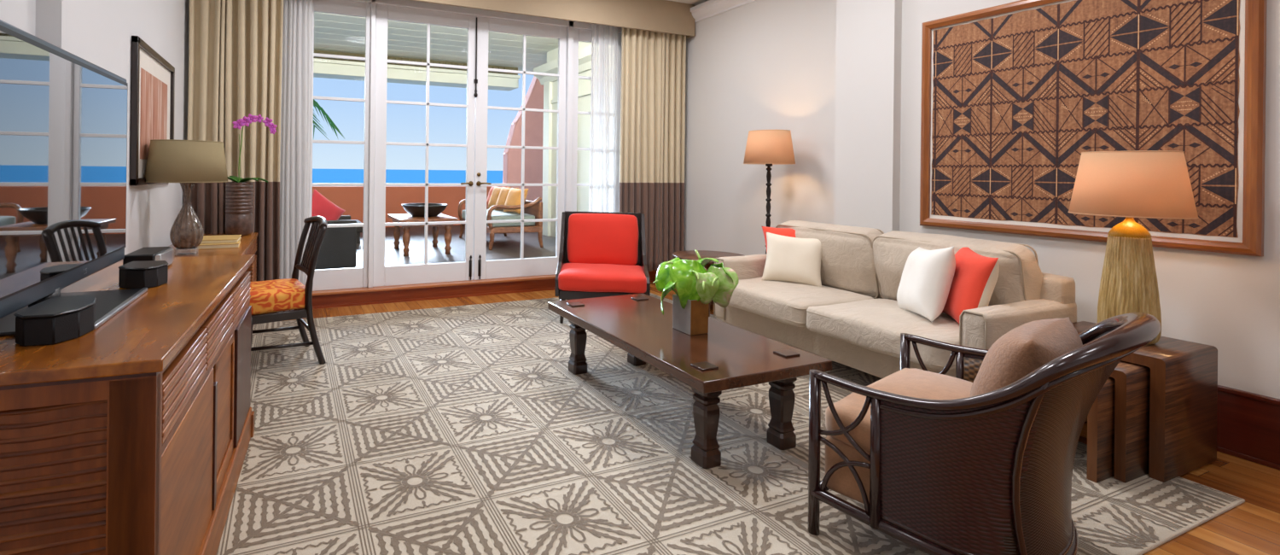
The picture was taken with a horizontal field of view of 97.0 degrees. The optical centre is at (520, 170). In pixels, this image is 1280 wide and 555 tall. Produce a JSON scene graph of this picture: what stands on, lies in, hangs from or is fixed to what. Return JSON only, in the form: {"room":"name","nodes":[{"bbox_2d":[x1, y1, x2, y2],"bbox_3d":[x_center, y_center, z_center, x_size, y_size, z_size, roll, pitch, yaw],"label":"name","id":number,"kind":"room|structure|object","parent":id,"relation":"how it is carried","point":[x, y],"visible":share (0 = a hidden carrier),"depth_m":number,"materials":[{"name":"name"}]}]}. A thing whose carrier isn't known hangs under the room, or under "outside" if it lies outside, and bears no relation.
{"room":"hotel room","nodes":[
{"label":"hotel room","id":0,"kind":"room"},
{"bbox_2d":[0,0,188,255],"bbox_3d":[-1.551,-0.343,1.087,0.400,3.250,8.400,1,0,-23],"label":"wall","id":1,"kind":"structure","parent":0,"point":[99,32],"depth_m":3.07,"materials":[{"name":"paint"}]},
{"bbox_2d":[129,35,174,185],"bbox_3d":[-2.342,-0.332,3.563,0.033,0.830,1.060,1,0,-23],"label":"framed picture","id":2,"kind":"object","parent":1,"relation":"attached to","point":[152,77],"visible":0.75,"depth_m":3.36,"materials":[{"name":"black wood"}]},
{"bbox_2d":[139,67,167,159],"bbox_3d":[-2.344,-0.332,3.562,0.002,0.530,0.740,1,0,-23],"label":"print","id":3,"kind":"object","parent":2,"relation":"attached to","point":[153,88],"depth_m":3.46},
{"bbox_2d":[187,0,189,101],"bbox_3d":[-0.474,-0.331,5.902,5.480,3.250,0.230,1,0,-23],"label":"wall","id":4,"kind":"structure","parent":0,"point":[189,0],"depth_m":4.79,"materials":[{"name":"paint"}]},
{"bbox_2d":[308,0,371,290],"bbox_3d":[-1.745,-0.245,5.284,0.590,2.750,0.045,1,0,-23],"label":"window","id":5,"kind":"structure","parent":4,"relation":"in","point":[352,277],"depth_m":5.31,"materials":[{"name":"white paint"}]},
{"bbox_2d":[372,4,477,286],"bbox_3d":[-0.935,-0.236,5.588,1.040,2.750,0.104,1,0,-23],"label":"door","id":6,"kind":"structure","parent":4,"relation":"in","point":[383,275],"depth_m":5.58,"materials":[{"name":"white paint"}]},
{"bbox_2d":[283,269,657,311],"bbox_3d":[-0.526,1.232,5.853,5.180,0.125,0.295,1,0,-23],"label":"trim","id":7,"kind":"structure","parent":4,"relation":"attached to","point":[411,294],"depth_m":5.55,"materials":[{"name":"brown wood"}]},
{"bbox_2d":[348,0,621,287],"bbox_3d":[-0.424,-0.270,5.831,3.560,2.830,0.120,1,0,-23],"label":"trim","id":8,"kind":"structure","parent":4,"relation":"attached to","point":[570,25],"depth_m":5.70,"materials":[{"name":"white paint"}]},
{"bbox_2d":[472,16,566,279],"bbox_3d":[0.016,-0.225,5.982,1.051,2.750,0.104,1,0,-23],"label":"door","id":9,"kind":"structure","parent":4,"relation":"in","point":[482,269],"depth_m":5.96,"materials":[{"name":"white paint"}]},
{"bbox_2d":[410,0,695,38],"bbox_3d":[-0.403,-1.770,5.614,5.150,0.365,0.304,1,0,-23],"label":"valance","id":10,"kind":"object","parent":4,"relation":"attached to","point":[665,16],"visible":0.98,"depth_m":6.01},
{"bbox_2d":[187,0,283,280],"bbox_3d":[-2.441,-0.358,4.765,0.728,2.940,0.138,1,0,-23],"label":"curtain","id":11,"kind":"object","parent":10,"relation":"hanging from","point":[235,46],"visible":0.62,"depth_m":4.77,"materials":[{"name":"beige fabric"}]},
{"bbox_2d":[276,0,312,312],"bbox_3d":[-2.049,0.226,5.039,0.273,4.100,0.072,1,0,-23],"label":"sheer curtain","id":12,"kind":"object","parent":10,"relation":"hanging from","point":[297,29],"visible":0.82,"depth_m":5.03,"materials":[{"name":"white fabric"}]},
{"bbox_2d":[588,23,618,212],"bbox_3d":[0.930,0.261,6.272,0.342,4.100,0.066,1,0,-23],"label":"sheer curtain","id":13,"kind":"object","parent":10,"relation":"hanging from","point":[604,38],"visible":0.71,"depth_m":6.27,"materials":[{"name":"white fabric"}]},
{"bbox_2d":[618,27,686,271],"bbox_3d":[1.523,-0.312,6.410,0.893,2.940,0.123,1,0,-23],"label":"curtain","id":14,"kind":"object","parent":10,"relation":"hanging from","point":[652,139],"visible":0.87,"depth_m":6.41,"materials":[{"name":"beige fabric"}]},
{"bbox_2d":[571,28,621,212],"bbox_3d":[0.859,-0.215,6.364,0.660,2.750,0.045,1,0,-23],"label":"window","id":15,"kind":"structure","parent":4,"relation":"in","point":[579,35],"depth_m":6.25,"materials":[{"name":"white paint"}]},
{"bbox_2d":[312,186,505,226],"bbox_3d":[-3.016,0.760,11.555,10.300,0.850,0.250,1,0,-23],"label":"parapet","id":16,"kind":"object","parent":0,"point":[350,199],"depth_m":11.60,"materials":[{"name":"paint"}]},
{"bbox_2d":[313,49,517,75],"bbox_3d":[-3.883,-2.200,10.856,8.100,0.190,0.550,1,0,-23],"label":"frieze","id":17,"kind":"object","parent":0,"point":[315,50],"visible":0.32,"depth_m":11.29},
{"bbox_2d":[313,58,520,91],"bbox_3d":[-3.866,-1.975,10.810,8.100,0.260,0.650,1,0,-23],"label":"beam","id":18,"kind":"structure","parent":0,"point":[325,68],"depth_m":11.28,"materials":[{"name":"white wood"}]},
{"bbox_2d":[314,225,555,269],"bbox_3d":[-1.881,1.248,8.807,10.300,0.100,6.200,1,0,-23],"label":"floor","id":19,"kind":"structure","parent":0,"point":[509,247],"depth_m":8.69,"materials":[{"name":"white tile"}]},
{"bbox_2d":[311,215,356,268],"bbox_3d":[-2.581,0.790,7.053,0.893,0.800,0.800,1,0,-23],"label":"wicker armchair","id":20,"kind":"object","parent":19,"relation":"on","point":[338,248],"visible":0.41,"depth_m":6.77,"materials":[{"name":"black wicker"}]},
{"bbox_2d":[311,188,345,220],"bbox_3d":[-2.533,0.556,7.075,0.697,0.696,0.324,1,0,-36],"label":"throw pillow","id":21,"kind":"object","parent":20,"relation":"on","point":[321,206],"visible":0.43,"depth_m":7.04,"materials":[{"name":"fabric"}]},
{"bbox_2d":[354,219,362,243],"bbox_3d":[-3.157,0.834,9.088,1.050,0.700,0.600,1,0,-23],"label":"side table","id":22,"kind":"object","parent":19,"relation":"on","point":[359,229],"visible":0.16,"depth_m":9.00,"materials":[{"name":"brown wood"}]},
{"bbox_2d":[387,213,458,255],"bbox_3d":[-1.472,0.943,8.271,0.840,0.520,1.000,1,0,-23],"label":"table","id":23,"kind":"object","parent":19,"relation":"on","point":[404,218],"visible":0.94,"depth_m":7.99,"materials":[{"name":"brown wood"}]},
{"bbox_2d":[401,203,448,216],"bbox_3d":[-1.431,0.596,8.287,0.680,0.175,0.680,1,0,-23],"label":"bowl","id":24,"kind":"object","parent":23,"relation":"on","point":[414,209],"visible":0.88,"depth_m":8.08,"materials":[{"name":"ceramic"}]},
{"bbox_2d":[457,196,543,250],"bbox_3d":[-0.377,0.816,9.374,0.950,0.813,1.677,1,0,-23],"label":"armchair","id":25,"kind":"object","parent":19,"relation":"on","point":[532,209],"visible":0.6,"depth_m":8.71,"materials":[{"name":"brown wood"}]},
{"bbox_2d":[486,186,507,207],"bbox_3d":[-0.440,0.486,9.998,0.338,0.478,0.462,1,0,-38],"label":"throw pillow","id":26,"kind":"object","parent":25,"relation":"on","point":[492,187],"visible":0.24,"depth_m":10.02,"materials":[{"name":"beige fabric"}]},
{"bbox_2d":[461,209,535,226],"bbox_3d":[-0.407,0.790,9.362,0.795,0.211,1.564,1,0,-23],"label":"seat cushion","id":27,"kind":"object","parent":25,"relation":"on","point":[496,214],"depth_m":8.73,"materials":[{"name":"grey fabric"}]},
{"bbox_2d":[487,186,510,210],"bbox_3d":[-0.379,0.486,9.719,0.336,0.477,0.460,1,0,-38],"label":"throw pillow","id":28,"kind":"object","parent":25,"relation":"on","point":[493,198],"visible":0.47,"depth_m":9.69,"materials":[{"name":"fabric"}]},
{"bbox_2d":[494,186,518,212],"bbox_3d":[-0.233,0.488,9.368,0.334,0.476,0.460,1,0,-38],"label":"throw pillow","id":29,"kind":"object","parent":25,"relation":"on","point":[503,193],"visible":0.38,"depth_m":9.33,"materials":[{"name":"fabric"}]},
{"bbox_2d":[503,187,528,214],"bbox_3d":[-0.080,0.490,9.000,0.336,0.477,0.461,1,0,-38],"label":"throw pillow","id":30,"kind":"object","parent":25,"relation":"on","point":[514,197],"visible":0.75,"depth_m":8.90,"materials":[{"name":"fabric"}]},
{"bbox_2d":[314,11,558,71],"bbox_3d":[-1.812,-2.320,8.738,10.300,0.102,6.050,1,0,-23],"label":"ceiling","id":31,"kind":"structure","parent":0,"point":[332,32],"depth_m":9.86,"materials":[{"name":"white wood"}]},
{"bbox_2d":[502,75,543,202],"bbox_3d":[0.620,-0.508,12.954,2.139,3.470,0.300,1,0,-23],"label":"wall","id":32,"kind":"structure","parent":0,"point":[534,96],"depth_m":12.63,"materials":[{"name":"pink paint"}]},
{"bbox_2d":[542,41,591,237],"bbox_3d":[1.286,-0.500,8.840,0.260,3.470,3.850,1,0,-23],"label":"wall","id":33,"kind":"structure","parent":0,"point":[549,137],"depth_m":10.21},
{"bbox_2d":[533,45,591,85],"bbox_3d":[1.106,-1.787,8.841,0.220,0.300,4.000,1,0,-23],"label":"crown molding","id":34,"kind":"structure","parent":33,"relation":"attached to","point":[584,54],"depth_m":9.78,"materials":[{"name":"white wood"}]},
{"bbox_2d":[666,0,708,5],"bbox_3d":[1.084,-1.988,2.010,5.900,0.100,8.700,1,0,-23],"label":"ceiling","id":35,"kind":"structure","parent":0,"point":[689,2],"depth_m":6.35,"materials":[{"name":"paint"}]},
{"bbox_2d":[262,281,1279,554],"bbox_3d":[1.110,1.363,1.853,5.900,0.100,8.360,1,0,-23],"label":"floor","id":36,"kind":"structure","parent":0,"point":[1252,526],"depth_m":2.31,"materials":[{"name":"brown wood"}]},
{"bbox_2d":[672,250,743,316],"bbox_3d":[1.714,1.045,5.025,0.660,0.551,0.660,1,0,-23],"label":"round side table","id":37,"kind":"object","parent":36,"relation":"on","point":[686,254],"visible":0.26,"depth_m":5.05,"materials":[{"name":"brown wood"}]},
{"bbox_2d":[216,292,1245,554],"bbox_3d":[0.285,1.296,3.377,3.982,0.014,4.131,1,0,-23],"label":"area rug","id":38,"kind":"object","parent":36,"relation":"on","point":[468,429],"visible":0.53,"depth_m":2.46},
{"bbox_2d":[0,254,254,554],"bbox_3d":[-1.315,0.839,1.851,0.600,0.868,1.562,1,0,-19],"label":"dresser","id":39,"kind":"object","parent":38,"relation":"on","point":[131,434],"visible":0.98,"depth_m":1.21,"materials":[{"name":"brown wood"}]},
{"bbox_2d":[13,294,96,346],"bbox_3d":[-1.149,0.371,1.388,0.139,0.072,0.220,1,0,-23],"label":"speaker","id":40,"kind":"object","parent":39,"relation":"on","point":[55,319],"visible":0.99,"depth_m":1.32},
{"bbox_2d":[0,19,147,336],"bbox_3d":[-1.321,0.029,1.554,0.357,0.752,1.220,1,0,-21],"label":"television","id":41,"kind":"object","parent":39,"relation":"on","point":[63,115],"visible":0.97,"depth_m":1.54,"materials":[{"name":"black plastic"}]},
{"bbox_2d":[118,260,168,288],"bbox_3d":[-1.333,0.369,1.969,0.144,0.072,0.183,1,0,-23],"label":"speaker","id":42,"kind":"object","parent":39,"relation":"on","point":[148,274],"visible":0.98,"depth_m":1.91},
{"bbox_2d":[122,246,174,265],"bbox_3d":[-1.529,0.367,2.301,0.130,0.070,0.240,1,0,-19],"label":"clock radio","id":43,"kind":"object","parent":39,"relation":"on","point":[165,253],"visible":0.63,"depth_m":2.25,"materials":[{"name":"black plastic"}]},
{"bbox_2d":[168,232,258,326],"bbox_3d":[-2.039,0.891,3.549,0.500,0.748,2.100,1,0,-21],"label":"writing desk","id":44,"kind":"object","parent":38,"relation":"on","point":[248,245],"visible":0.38,"depth_m":3.87,"materials":[{"name":"brown wood"}]},
{"bbox_2d":[144,139,228,255],"bbox_3d":[-2.060,0.168,3.434,0.449,0.696,0.449,1,0,-23],"label":"table lamp","id":45,"kind":"object","parent":44,"relation":"on","point":[187,163],"visible":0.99,"depth_m":3.31,"materials":[{"name":"beige fabric"}]},
{"bbox_2d":[197,239,240,249],"bbox_3d":[-2.074,0.502,3.797,0.280,0.028,0.300,1,0,-25],"label":"book","id":46,"kind":"object","parent":44,"relation":"on","point":[207,246],"visible":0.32,"depth_m":3.68,"materials":[{"name":"beige paper"}]},
{"bbox_2d":[200,234,241,244],"bbox_3d":[-2.084,0.476,3.836,0.260,0.024,0.270,1,0,-22],"label":"book","id":47,"kind":"object","parent":46,"relation":"on","point":[225,238],"visible":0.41,"depth_m":3.76,"materials":[{"name":"beige paper"}]},
{"bbox_2d":[224,113,277,236],"bbox_3d":[-2.194,0.032,4.453,0.438,0.966,0.297,1,0,-23],"label":"potted orchid","id":48,"kind":"object","parent":44,"relation":"on","point":[239,193],"visible":0.99,"depth_m":4.35,"materials":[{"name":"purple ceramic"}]},
{"bbox_2d":[249,215,327,364],"bbox_3d":[-1.600,0.796,3.730,0.536,0.960,0.492,1,0,-33],"label":"chair","id":49,"kind":"object","parent":38,"relation":"on","point":[271,296],"visible":0.79,"depth_m":3.61,"materials":[{"name":"black wood"}]},
{"bbox_2d":[249,278,305,314],"bbox_3d":[-1.650,0.835,3.697,0.416,0.170,0.444,1,0,-33],"label":"seat cushion","id":50,"kind":"object","parent":49,"relation":"on","point":[271,296],"depth_m":3.55,"materials":[{"name":"orange fabric"}]},
{"bbox_2d":[554,210,650,323],"bbox_3d":[0.736,0.852,5.007,0.782,0.898,0.846,1,0,8],"label":"lounge chair","id":51,"kind":"object","parent":38,"relation":"on","point":[602,253],"visible":0.98,"depth_m":5.12,"materials":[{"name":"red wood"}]},
{"bbox_2d":[558,262,646,292],"bbox_3d":[0.720,0.945,4.902,0.751,0.182,0.634,1,0,8],"label":"seat cushion","id":52,"kind":"object","parent":51,"relation":"on","point":[573,277],"depth_m":4.64,"materials":[{"name":"fabric"}]},
{"bbox_2d":[566,213,638,265],"bbox_3d":[0.773,0.654,5.240,0.666,0.491,0.236,1,0,8],"label":"cushion","id":53,"kind":"object","parent":51,"relation":"on","point":[591,238],"depth_m":5.16,"materials":[{"name":"fabric"}]},
{"bbox_2d":[548,293,831,468],"bbox_3d":[0.807,1.079,3.106,0.745,0.436,1.490,1,0,-23],"label":"coffee table","id":54,"kind":"object","parent":38,"relation":"on","point":[726,357],"visible":1,"depth_m":2.65,"materials":[{"name":"brown wood"}]},
{"bbox_2d":[672,294,708,335],"bbox_3d":[0.921,0.778,3.017,0.119,0.185,0.153,1,0,-23],"label":"vase","id":55,"kind":"object","parent":54,"relation":"on","point":[693,319],"visible":0.8,"depth_m":2.96,"materials":[{"name":"metal"}]},
{"bbox_2d":[653,279,678,314],"bbox_3d":[0.818,0.707,3.010,0.179,0.267,0.152,1,0,-23],"label":"leaf","id":56,"kind":"object","parent":55,"relation":"in","point":[670,286],"visible":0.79,"depth_m":2.99,"materials":[{"name":"green plant"}]},
{"bbox_2d":[655,256,680,290],"bbox_3d":[0.827,0.660,3.032,0.156,0.359,0.172,1,0,-23],"label":"leaf","id":57,"kind":"object","parent":55,"relation":"in","point":[663,277],"visible":0.48,"depth_m":3.03,"materials":[{"name":"green plant"}]},
{"bbox_2d":[669,259,707,308],"bbox_3d":[0.917,0.660,2.953,0.223,0.360,0.172,1,0,-23],"label":"anthurium","id":58,"kind":"object","parent":55,"relation":"in","point":[683,271],"visible":0.86,"depth_m":2.94,"materials":[{"name":"green plant"}]},
{"bbox_2d":[694,249,719,266],"bbox_3d":[0.995,0.642,3.075,0.175,0.399,0.179,1,0,-23],"label":"anthurium","id":59,"kind":"object","parent":55,"relation":"in","point":[704,261],"visible":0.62,"depth_m":3.06,"materials":[{"name":"green plant"}]},
{"bbox_2d":[694,272,720,303],"bbox_3d":[0.965,0.689,2.945,0.111,0.304,0.148,1,0,-23],"label":"anthurium","id":60,"kind":"object","parent":55,"relation":"in","point":[705,290],"visible":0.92,"depth_m":2.92,"materials":[{"name":"green plant"}]},
{"bbox_2d":[709,261,733,295],"bbox_3d":[1.062,0.665,2.962,0.193,0.356,0.190,1,0,-23],"label":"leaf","id":61,"kind":"object","parent":55,"relation":"in","point":[721,264],"visible":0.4,"depth_m":2.96,"materials":[{"name":"green plant"}]},
{"bbox_2d":[707,266,738,307],"bbox_3d":[1.031,0.676,2.942,0.136,0.332,0.199,1,0,-23],"label":"anthurium","id":62,"kind":"object","parent":55,"relation":"in","point":[722,298],"visible":0.79,"depth_m":2.91,"materials":[{"name":"green plant"}]},
{"bbox_2d":[713,220,1076,378],"bbox_3d":[2.190,0.859,3.641,0.962,0.933,1.864,1,0,-23],"label":"sofa","id":63,"kind":"object","parent":38,"relation":"on","point":[855,319],"visible":0.66,"depth_m":3.37,"materials":[{"name":"fabric"}]},
{"bbox_2d":[762,226,795,253],"bbox_3d":[2.115,0.636,4.271,0.491,0.484,0.249,1,0,22],"label":"throw pillow","id":64,"kind":"object","parent":63,"relation":"on","point":[782,231],"visible":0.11,"depth_m":4.32,"materials":[{"name":"red fabric"}]},
{"bbox_2d":[761,231,821,286],"bbox_3d":[2.025,0.665,4.125,0.432,0.437,0.283,1,0,30],"label":"throw pillow","id":65,"kind":"object","parent":63,"relation":"on","point":[788,258],"visible":0.99,"depth_m":4.07,"materials":[{"name":"beige fabric"}]},
{"bbox_2d":[728,276,873,326],"bbox_3d":[1.922,0.920,3.968,0.719,0.197,0.815,1,0,-23],"label":"seat cushion","id":66,"kind":"object","parent":63,"relation":"on","point":[787,303],"depth_m":3.78,"materials":[{"name":"fabric"}]},
{"bbox_2d":[777,220,882,296],"bbox_3d":[2.305,0.643,4.143,0.316,0.490,0.844,1,0,-23],"label":"cushion","id":67,"kind":"object","parent":63,"relation":"on","point":[849,253],"depth_m":3.89,"materials":[{"name":"fabric"}]},
{"bbox_2d":[806,298,959,369],"bbox_3d":[2.234,0.919,3.215,0.717,0.197,0.815,1,0,-23],"label":"seat cushion","id":68,"kind":"object","parent":63,"relation":"on","point":[876,325],"depth_m":3.09,"materials":[{"name":"fabric"}]},
{"bbox_2d":[896,245,955,321],"bbox_3d":[2.337,0.644,3.209,0.284,0.514,0.490,1,0,14],"label":"throw pillow","id":69,"kind":"object","parent":63,"relation":"on","point":[927,277],"visible":0.96,"depth_m":3.07,"materials":[{"name":"white fabric"}]},
{"bbox_2d":[872,231,1042,306],"bbox_3d":[2.618,0.645,3.381,0.316,0.496,0.865,1,0,-23],"label":"cushion","id":70,"kind":"object","parent":63,"relation":"on","point":[1020,279],"depth_m":3.20,"materials":[{"name":"fabric"}]},
{"bbox_2d":[942,247,999,323],"bbox_3d":[2.461,0.643,3.064,0.257,0.476,0.455,1,0,20],"label":"throw pillow","id":71,"kind":"object","parent":63,"relation":"on","point":[975,276],"visible":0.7,"depth_m":2.94,"materials":[{"name":"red fabric"}]},
{"bbox_2d":[807,311,1160,554],"bbox_3d":[1.609,0.871,1.929,0.857,0.876,0.797,1,0,-36],"label":"rattan armchair","id":72,"kind":"object","parent":38,"relation":"on","point":[935,468],"visible":0.94,"depth_m":1.70,"materials":[{"name":"wicker"}]},
{"bbox_2d":[825,367,972,453],"bbox_3d":[1.544,0.906,2.017,0.786,0.180,0.541,1,0,-36],"label":"seat cushion","id":73,"kind":"object","parent":72,"relation":"on","point":[923,383],"depth_m":1.98,"materials":[{"name":"fabric"}]},
{"bbox_2d":[970,317,1082,396],"bbox_3d":[1.677,0.682,1.839,0.502,0.417,0.316,1,0,-36],"label":"pillow","id":74,"kind":"object","parent":72,"relation":"on","point":[1027,346],"visible":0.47,"depth_m":1.73,"materials":[{"name":"fabric"}]},
{"bbox_2d":[1086,376,1115,482],"bbox_3d":[2.561,1.109,2.540,0.400,0.416,0.270,1,0,-23],"label":"table","id":75,"kind":"object","parent":38,"relation":"on","point":[1101,416],"visible":0.08,"depth_m":2.36,"materials":[{"name":"brown wood"}]},
{"bbox_2d":[1081,360,1150,482],"bbox_3d":[2.692,1.087,2.594,0.455,0.465,0.360,1,0,-23],"label":"table","id":76,"kind":"object","parent":38,"relation":"on","point":[1132,381],"visible":0.25,"depth_m":2.37,"materials":[{"name":"brown wood"}]},
{"bbox_2d":[1072,320,1217,482],"bbox_3d":[2.861,1.062,2.664,0.500,0.518,0.480,1,0,-23],"label":"table","id":77,"kind":"object","parent":38,"relation":"on","point":[1184,404],"visible":0.59,"depth_m":2.42,"materials":[{"name":"brown wood"}]},
{"bbox_2d":[1067,150,1198,344],"bbox_3d":[2.895,0.358,2.642,0.417,0.891,0.417,1,0,-23],"label":"table lamp","id":78,"kind":"object","parent":77,"relation":"on","point":[1133,183],"visible":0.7,"depth_m":2.56,"materials":[{"name":"fabric"}]},
{"bbox_2d":[743,129,795,253],"bbox_3d":[2.252,0.484,5.050,0.435,1.683,0.435,1,0,-23],"label":"floor lamp","id":79,"kind":"object","parent":36,"relation":"on","point":[768,148],"visible":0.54,"depth_m":4.90,"materials":[{"name":"fabric"}]},
{"bbox_2d":[683,0,1279,398],"bbox_3d":[3.353,-0.286,3.122,0.480,3.250,8.400,1,0,-23],"label":"wall","id":80,"kind":"structure","parent":0,"point":[844,77],"depth_m":4.29,"materials":[{"name":"paint"}]},
{"bbox_2d":[690,0,756,23],"bbox_3d":[2.338,-1.798,5.662,0.100,0.150,2.355,1,0,-23],"label":"trim","id":81,"kind":"structure","parent":80,"relation":"attached to","point":[711,8],"depth_m":6.13,"materials":[{"name":"white paint"}]},
{"bbox_2d":[919,0,1267,255],"bbox_3d":[3.111,-0.322,3.227,0.043,1.425,1.490,1,0,-23],"label":"framed piece","id":82,"kind":"object","parent":80,"relation":"attached to","point":[1014,94],"visible":0.9,"depth_m":3.10,"materials":[{"name":"brown wood"}]},
{"bbox_2d":[1216,384,1279,470],"bbox_3d":[3.768,1.188,1.617,0.035,0.310,5.290,1,0,-23],"label":"baseboard","id":83,"kind":"structure","parent":80,"relation":"attached to","point":[1248,422],"depth_m":2.57,"materials":[{"name":"brown wood"}]},
{"label":"outside","id":84,"kind":"structure","parent":0,"visible":0},
{"bbox_2d":[313,98,343,139],"bbox_3d":[-6.476,6.529,14.129,3.703,17.423,3.695,1,0,-23],"label":"palm tree","id":85,"kind":"object","parent":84,"point":[315,103],"visible":0.12,"depth_m":14.16,"materials":[{"name":"green plant"}]},
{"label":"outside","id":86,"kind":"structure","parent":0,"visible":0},
{"bbox_2d":[312,168,502,183],"bbox_3d":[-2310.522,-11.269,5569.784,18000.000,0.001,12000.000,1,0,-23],"label":"sea","id":87,"kind":"structure","parent":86,"point":[335,176],"depth_m":1120.68,"materials":[{"name":"liquid"}]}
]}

